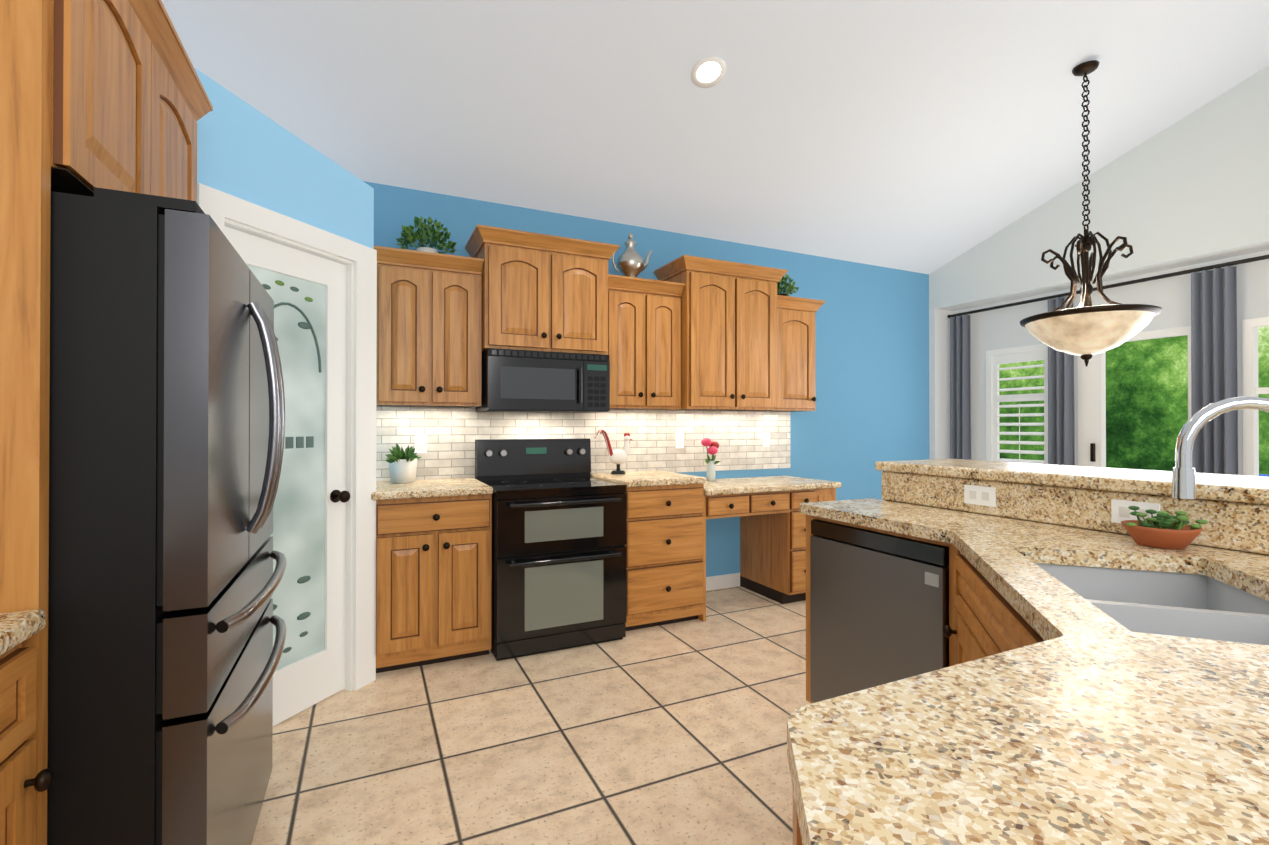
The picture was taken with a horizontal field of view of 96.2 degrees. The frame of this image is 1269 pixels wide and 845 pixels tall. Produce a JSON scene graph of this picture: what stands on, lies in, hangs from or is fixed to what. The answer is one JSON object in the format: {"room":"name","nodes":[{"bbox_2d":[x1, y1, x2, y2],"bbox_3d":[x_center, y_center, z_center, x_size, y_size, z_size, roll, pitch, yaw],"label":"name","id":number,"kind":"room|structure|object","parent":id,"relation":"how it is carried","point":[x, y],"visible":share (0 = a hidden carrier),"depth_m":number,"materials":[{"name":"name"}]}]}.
{"room":"kitchen","nodes":[
{"label":"kitchen","id":0,"kind":"room"},
{"bbox_2d":[194,68,373,248],"bbox_3d":[-1.842,-0.013,2.505,1.259,2.570,1.321,0,0,-25],"label":"wall","id":1,"kind":"structure","parent":0,"point":[248,152],"depth_m":2.34,"materials":[{"name":"blue paint"}]},
{"bbox_2d":[224,226,349,725],"bbox_3d":[-1.480,0.255,2.442,0.464,2.010,0.442,0,0,-25],"label":"pantry door","id":2,"kind":"structure","parent":1,"relation":"in","point":[306,291],"depth_m":2.53,"materials":[{"name":"white paint"}]},
{"bbox_2d":[197,183,376,690],"bbox_3d":[-1.478,0.207,2.451,0.118,2.130,0.834,0,0,20],"label":"door frame","id":3,"kind":"structure","parent":1,"relation":"attached to","point":[223,209],"depth_m":2.71,"materials":[{"name":"white paint"}]},
{"bbox_2d":[251,586,810,844],"bbox_3d":[1.808,1.292,1.596,7.600,0.050,6.500,0,0,-25],"label":"floor","id":4,"kind":"structure","parent":0,"point":[671,734],"depth_m":2.23,"materials":[{"name":"tile"}]},
{"bbox_2d":[0,0,51,844],"bbox_3d":[-1.397,0.129,0.899,0.690,2.268,0.035,0,0,-25],"label":"panel","id":5,"kind":"object","parent":4,"relation":"on","point":[25,116],"visible":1,"depth_m":1.02,"materials":[{"name":"brown wood"}]},
{"bbox_2d":[0,643,54,844],"bbox_3d":[-1.286,0.818,0.663,0.694,0.888,0.471,0,0,-25],"label":"base cabinet","id":6,"kind":"object","parent":4,"relation":"on","point":[21,783],"visible":1,"depth_m":0.94,"materials":[{"name":"brown wood"}]},
{"bbox_2d":[0,609,45,655],"bbox_3d":[-0.838,0.347,-0.275,0.706,0.040,2.557,0,0,-25],"label":"countertop","id":7,"kind":"structure","parent":6,"relation":"on","point":[17,628],"depth_m":0.96,"materials":[{"name":"beige stone"}]},
{"bbox_2d":[47,187,285,844],"bbox_3d":[-1.446,0.405,1.407,0.985,1.722,0.910,0,0,-25],"label":"fridge","id":8,"kind":"object","parent":4,"relation":"on","point":[166,422],"visible":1,"depth_m":1.14,"materials":[{"name":"black"}]},
{"bbox_2d":[376,494,491,672],"bbox_3d":[-1.152,0.832,3.201,0.577,0.888,0.608,0,0,-25],"label":"base cabinet","id":9,"kind":"object","parent":4,"relation":"on","point":[433,580],"depth_m":2.93,"materials":[{"name":"brown wood"}]},
{"bbox_2d":[371,470,840,499],"bbox_3d":[-0.030,0.408,3.725,3.090,0.120,0.621,0,0,-25],"label":"countertop","id":10,"kind":"structure","parent":9,"relation":"on","point":[423,488],"depth_m":3.56,"materials":[{"name":"beige stone"}]},
{"bbox_2d":[385,443,420,482],"bbox_3d":[-1.329,0.230,3.278,0.200,0.228,0.201,0,0,-25],"label":"potted plant","id":11,"kind":"object","parent":10,"relation":"on","point":[402,467],"visible":0.98,"depth_m":3.24,"materials":[{"name":"white ceramic"}]},
{"bbox_2d":[595,429,631,473],"bbox_3d":[-0.132,0.196,3.838,0.270,0.301,0.107,0,0,-25],"label":"rooster","id":12,"kind":"object","parent":10,"relation":"on","point":[618,457],"visible":1,"depth_m":3.82,"materials":[{"name":"white ceramic"}]},
{"bbox_2d":[701,438,720,480],"bbox_3d":[0.555,0.270,4.169,0.155,0.317,0.130,0,0,-25],"label":"vase","id":13,"kind":"object","parent":10,"relation":"on","point":[712,449],"visible":1,"depth_m":4.14,"materials":[{"name":"white ceramic"}]},
{"bbox_2d":[475,438,626,660],"bbox_3d":[-0.515,0.692,3.439,0.760,1.170,0.721,0,0,-25],"label":"range","id":14,"kind":"object","parent":4,"relation":"on","point":[558,547],"visible":1,"depth_m":3.18,"materials":[{"name":"black metal"}]},
{"bbox_2d":[625,484,711,630],"bbox_3d":[0.080,0.835,3.780,0.585,0.888,0.608,0,0,-25],"label":"base cabinet","id":15,"kind":"object","parent":4,"relation":"on","point":[665,544],"depth_m":3.50,"materials":[{"name":"brown wood"}]},
{"bbox_2d":[736,489,819,603],"bbox_3d":[1.064,0.877,4.251,0.240,0.808,0.593,0,0,-25],"label":"base cabinet","id":16,"kind":"object","parent":4,"relation":"on","point":[772,524],"depth_m":4.02,"materials":[{"name":"brown wood"}]},
{"bbox_2d":[793,792,802,844],"bbox_3d":[0.195,0.817,0.485,0.196,0.888,0.266,0,0,-25],"label":"base cabinet","id":17,"kind":"object","parent":4,"relation":"on","point":[797,840],"depth_m":0.60,"materials":[{"name":"brown wood"}]},
{"bbox_2d":[787,574,1268,844],"bbox_3d":[0.764,0.352,0.579,1.380,0.040,0.660,0,0,-25],"label":"countertop","id":18,"kind":"structure","parent":17,"relation":"on","point":[1085,722],"depth_m":0.58,"materials":[{"name":"beige stone"}]},
{"bbox_2d":[1171,396,1268,498],"bbox_3d":[1.312,0.139,1.200,0.235,0.388,0.200,0,0,-25],"label":"gooseneck faucet","id":19,"kind":"object","parent":18,"relation":"on","point":[1183,480],"visible":1,"depth_m":1.22,"materials":[{"name":"silver metal"}]},
{"bbox_2d":[820,488,835,501],"bbox_3d":[1.257,0.878,4.351,0.195,0.808,0.576,0,0,-25],"label":"base cabinet","id":20,"kind":"object","parent":4,"relation":"on","point":[827,494],"depth_m":4.10,"materials":[{"name":"brown wood"}]},
{"bbox_2d":[810,520,948,702],"bbox_3d":[1.029,0.836,2.160,0.392,0.868,0.596,0,0,-25],"label":"dishwasher","id":21,"kind":"object","parent":4,"relation":"on","point":[879,608],"visible":0.5,"depth_m":2.06,"materials":[{"name":"black metal"}]},
{"bbox_2d":[806,539,1044,703],"bbox_3d":[0.863,0.822,1.353,0.680,0.888,0.709,0,0,-25],"label":"base cabinet","id":22,"kind":"object","parent":4,"relation":"on","point":[986,618],"depth_m":1.50,"materials":[{"name":"brown wood"}]},
{"bbox_2d":[799,498,1268,621],"bbox_3d":[1.001,0.356,1.436,1.098,0.040,2.010,0,0,-25],"label":"countertop","id":23,"kind":"structure","parent":22,"relation":"on","point":[1006,551],"depth_m":1.52,"materials":[{"name":"beige stone"}]},
{"bbox_2d":[1035,563,1268,644],"bbox_3d":[1.100,0.487,1.156,0.494,0.219,0.764,0,0,20],"label":"double-bowl sink","id":24,"kind":"object","parent":23,"relation":"in","point":[1200,606],"visible":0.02,"depth_m":1.34,"materials":[{"name":"silver metal"}]},
{"bbox_2d":[1121,506,1207,548],"bbox_3d":[1.436,0.284,1.553,0.170,0.101,0.166,0,0,-25],"label":"terracotta planter","id":25,"kind":"object","parent":23,"relation":"on","point":[1163,529],"visible":0.98,"depth_m":1.51,"materials":[{"name":"brown ceramic"}]},
{"bbox_2d":[875,459,1268,554],"bbox_3d":[1.749,0.251,1.651,0.505,0.168,2.160,0,0,-25],"label":"countertop","id":26,"kind":"structure","parent":22,"relation":"on","point":[1235,523],"depth_m":1.83,"materials":[{"name":"beige stone"}]},
{"bbox_2d":[964,485,995,506],"bbox_3d":[1.275,0.269,2.099,0.006,0.070,0.117,0,0,-25],"label":"outlet","id":27,"kind":"object","parent":26,"relation":"attached to","point":[986,496],"depth_m":2.10,"materials":[{"name":"white paint"}]},
{"bbox_2d":[1111,499,1159,523],"bbox_3d":[1.474,0.267,1.675,0.006,0.070,0.116,0,0,-25],"label":"outlet","id":28,"kind":"object","parent":26,"relation":"attached to","point":[1120,511],"depth_m":1.69,"materials":[{"name":"white paint"}]},
{"bbox_2d":[363,181,928,576],"bbox_3d":[-0.009,-0.079,4.152,6.180,2.720,0.100,0,0,-25],"label":"wall","id":29,"kind":"structure","parent":0,"point":[872,362],"depth_m":4.89,"materials":[{"name":"blue paint"}]},
{"bbox_2d":[374,248,481,407],"bbox_3d":[-1.214,-0.513,3.341,0.569,0.833,0.342,0,0,-25],"label":"upper cabinet","id":30,"kind":"object","parent":29,"relation":"attached to","point":[429,305],"depth_m":3.19,"materials":[{"name":"brown wood"}]},
{"bbox_2d":[396,216,456,253],"bbox_3d":[-1.223,-1.080,3.357,0.342,0.268,0.332,0,0,-25],"label":"potted plant","id":31,"kind":"object","parent":30,"relation":"on","point":[409,236],"visible":0.9,"depth_m":3.31,"materials":[{"name":"green plant"}]},
{"bbox_2d":[470,228,613,355],"bbox_3d":[-0.590,-0.762,3.597,0.766,0.671,0.412,0,0,-25],"label":"upper cabinet","id":32,"kind":"object","parent":29,"relation":"attached to","point":[540,293],"depth_m":3.40,"materials":[{"name":"brown wood"}]},
{"bbox_2d":[475,348,609,412],"bbox_3d":[-0.576,-0.245,3.573,0.750,0.355,0.461,0,0,-25],"label":"over-the-range microwave","id":33,"kind":"object","parent":32,"relation":"attached to","point":[535,381],"visible":1,"depth_m":3.39,"materials":[{"name":"black"}]},
{"bbox_2d":[376,406,789,480],"bbox_3d":[-0.143,0.139,4.026,3.150,0.462,0.012,0,0,-25],"label":"tile backsplash","id":34,"kind":"structure","parent":29,"relation":"attached to","point":[453,434],"depth_m":3.99,"materials":[{"name":"tile"}]},
{"bbox_2d":[415,434,426,452],"bbox_3d":[-1.302,0.130,3.471,0.070,0.115,0.006,0,0,-25],"label":"outlet","id":35,"kind":"object","parent":34,"relation":"attached to","point":[420,443],"depth_m":3.47,"materials":[{"name":"white paint"}]},
{"bbox_2d":[675,433,683,447],"bbox_3d":[0.336,0.134,4.241,0.070,0.115,0.006,0,0,-25],"label":"outlet","id":36,"kind":"object","parent":34,"relation":"attached to","point":[679,437],"depth_m":4.24,"materials":[{"name":"white paint"}]},
{"bbox_2d":[762,432,769,446],"bbox_3d":[1.060,0.136,4.581,0.070,0.115,0.006,0,0,-25],"label":"outlet","id":37,"kind":"object","parent":34,"relation":"attached to","point":[765,435],"depth_m":4.58,"materials":[{"name":"white paint"}]},
{"bbox_2d":[609,276,681,409],"bbox_3d":[0.001,-0.510,3.912,0.562,0.833,0.342,0,0,-25],"label":"upper cabinet","id":38,"kind":"object","parent":29,"relation":"attached to","point":[646,362],"depth_m":3.77,"materials":[{"name":"brown wood"}]},
{"bbox_2d":[612,233,651,276],"bbox_3d":[-0.014,-1.125,3.923,0.306,0.364,0.192,0,0,-25],"label":"decorative piece","id":39,"kind":"object","parent":38,"relation":"on","point":[631,262],"visible":0.77,"depth_m":3.86,"materials":[{"name":"grey metal"}]},
{"bbox_2d":[658,256,781,411],"bbox_3d":[0.622,-0.593,4.166,0.764,1.003,0.412,0,0,-25],"label":"upper cabinet","id":40,"kind":"object","parent":29,"relation":"attached to","point":[688,333],"depth_m":3.96,"materials":[{"name":"brown wood"}]},
{"bbox_2d":[706,573,739,590],"bbox_3d":[1.504,1.234,4.793,2.890,0.100,0.014,0,0,-25],"label":"baseboard","id":41,"kind":"structure","parent":29,"relation":"attached to","point":[722,581],"depth_m":4.40,"materials":[{"name":"white paint"}]},
{"bbox_2d":[782,296,821,411],"bbox_3d":[1.148,-0.507,4.451,0.419,0.833,0.342,0,0,-25],"label":"upper cabinet","id":42,"kind":"object","parent":29,"relation":"attached to","point":[798,316],"depth_m":4.31,"materials":[{"name":"brown wood"}]},
{"bbox_2d":[777,274,798,295],"bbox_3d":[1.148,-1.051,4.468,0.260,0.223,0.276,0,0,-25],"label":"potted plant","id":43,"kind":"object","parent":42,"relation":"on","point":[788,288],"visible":0.58,"depth_m":4.42,"materials":[{"name":"green plant"}]},
{"bbox_2d":[161,0,1268,273],"bbox_3d":[1.808,-2.412,1.615,7.600,2.095,6.500,0,0,-25],"label":"ceiling","id":44,"kind":"structure","parent":0,"point":[923,136],"depth_m":3.14,"materials":[{"name":"grey paint"}]},
{"bbox_2d":[691,56,726,87],"bbox_3d":[0.382,-1.802,2.930,0.184,0.059,0.177,0,0,-25],"label":"recessed light","id":45,"kind":"object","parent":44,"relation":"in","point":[707,72],"visible":1,"depth_m":2.93,"materials":[{"name":"white paint"}]},
{"bbox_2d":[1020,60,1161,366],"bbox_3d":[2.541,-1.173,3.202,0.624,1.717,0.624,0,0,-25],"label":"pendant chandelier","id":46,"kind":"object","parent":44,"relation":"hanging from","point":[1087,331],"visible":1,"depth_m":3.12,"materials":[{"name":"white glass"}]},
{"bbox_2d":[929,65,1268,458],"bbox_3d":[4.291,-1.077,2.709,0.370,4.700,6.380,0,0,-25],"label":"wall","id":47,"kind":"structure","parent":0,"point":[1192,188],"depth_m":3.92,"materials":[{"name":"grey paint"}]},
{"bbox_2d":[954,250,1268,474],"bbox_3d":[4.447,0.093,2.688,0.100,2.360,6.220,0,0,-25],"label":"wall","id":48,"kind":"structure","parent":0,"point":[1000,328],"depth_m":4.24,"materials":[{"name":"grey paint"}]},
{"bbox_2d":[947,255,1268,317],"bbox_3d":[3.950,-1.023,3.508,0.108,0.036,4.317,0,0,-25],"label":"curtain rod","id":49,"kind":"object","parent":48,"relation":"attached to","point":[1253,259],"visible":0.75,"depth_m":4.10,"materials":[{"name":"black metal"}]},
{"bbox_2d":[950,315,971,459],"bbox_3d":[3.050,0.085,5.330,0.083,2.165,0.192,0,0,-25],"label":"curtain","id":50,"kind":"object","parent":49,"relation":"hanging from","point":[960,326],"depth_m":5.32,"materials":[{"name":"grey fabric"}]},
{"bbox_2d":[1047,296,1074,465],"bbox_3d":[3.413,0.081,4.558,0.083,2.165,0.187,0,0,-25],"label":"curtain","id":51,"kind":"object","parent":49,"relation":"hanging from","point":[1061,396],"depth_m":4.55,"materials":[{"name":"grey fabric"}]},
{"bbox_2d":[1191,265,1237,474],"bbox_3d":[3.800,0.076,3.735,0.083,2.165,0.227,0,0,-25],"label":"curtain","id":52,"kind":"object","parent":49,"relation":"hanging from","point":[1214,377],"depth_m":3.71,"materials":[{"name":"grey fabric"}]},
{"bbox_2d":[986,317,1268,475],"bbox_3d":[4.053,-0.083,3.432,0.102,1.160,3.900,0,0,-25],"label":"window","id":53,"kind":"structure","parent":48,"relation":"in","point":[1092,414],"depth_m":4.46,"materials":[{"name":"white paint"}]},
{"bbox_3d":[-1.403,-1.092,-0.023,0.100,4.700,6.280,0,0,-25],"label":"wall","id":54,"kind":"structure","parent":0,"visible":0},
{"bbox_2d":[51,0,212,201],"bbox_3d":[-1.562,-0.784,1.326,0.750,0.612,1.048,0,0,-25],"label":"upper cabinet","id":55,"kind":"object","parent":54,"relation":"attached to","point":[131,104],"visible":0.38,"depth_m":1.32,"materials":[{"name":"brown wood"}]},
{"label":"outside","id":56,"kind":"structure","parent":0,"visible":0},
{"bbox_2d":[999,326,1268,476],"bbox_3d":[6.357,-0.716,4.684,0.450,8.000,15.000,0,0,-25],"label":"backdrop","id":57,"kind":"structure","parent":56,"point":[1146,400],"depth_m":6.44,"materials":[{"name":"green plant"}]}
]}

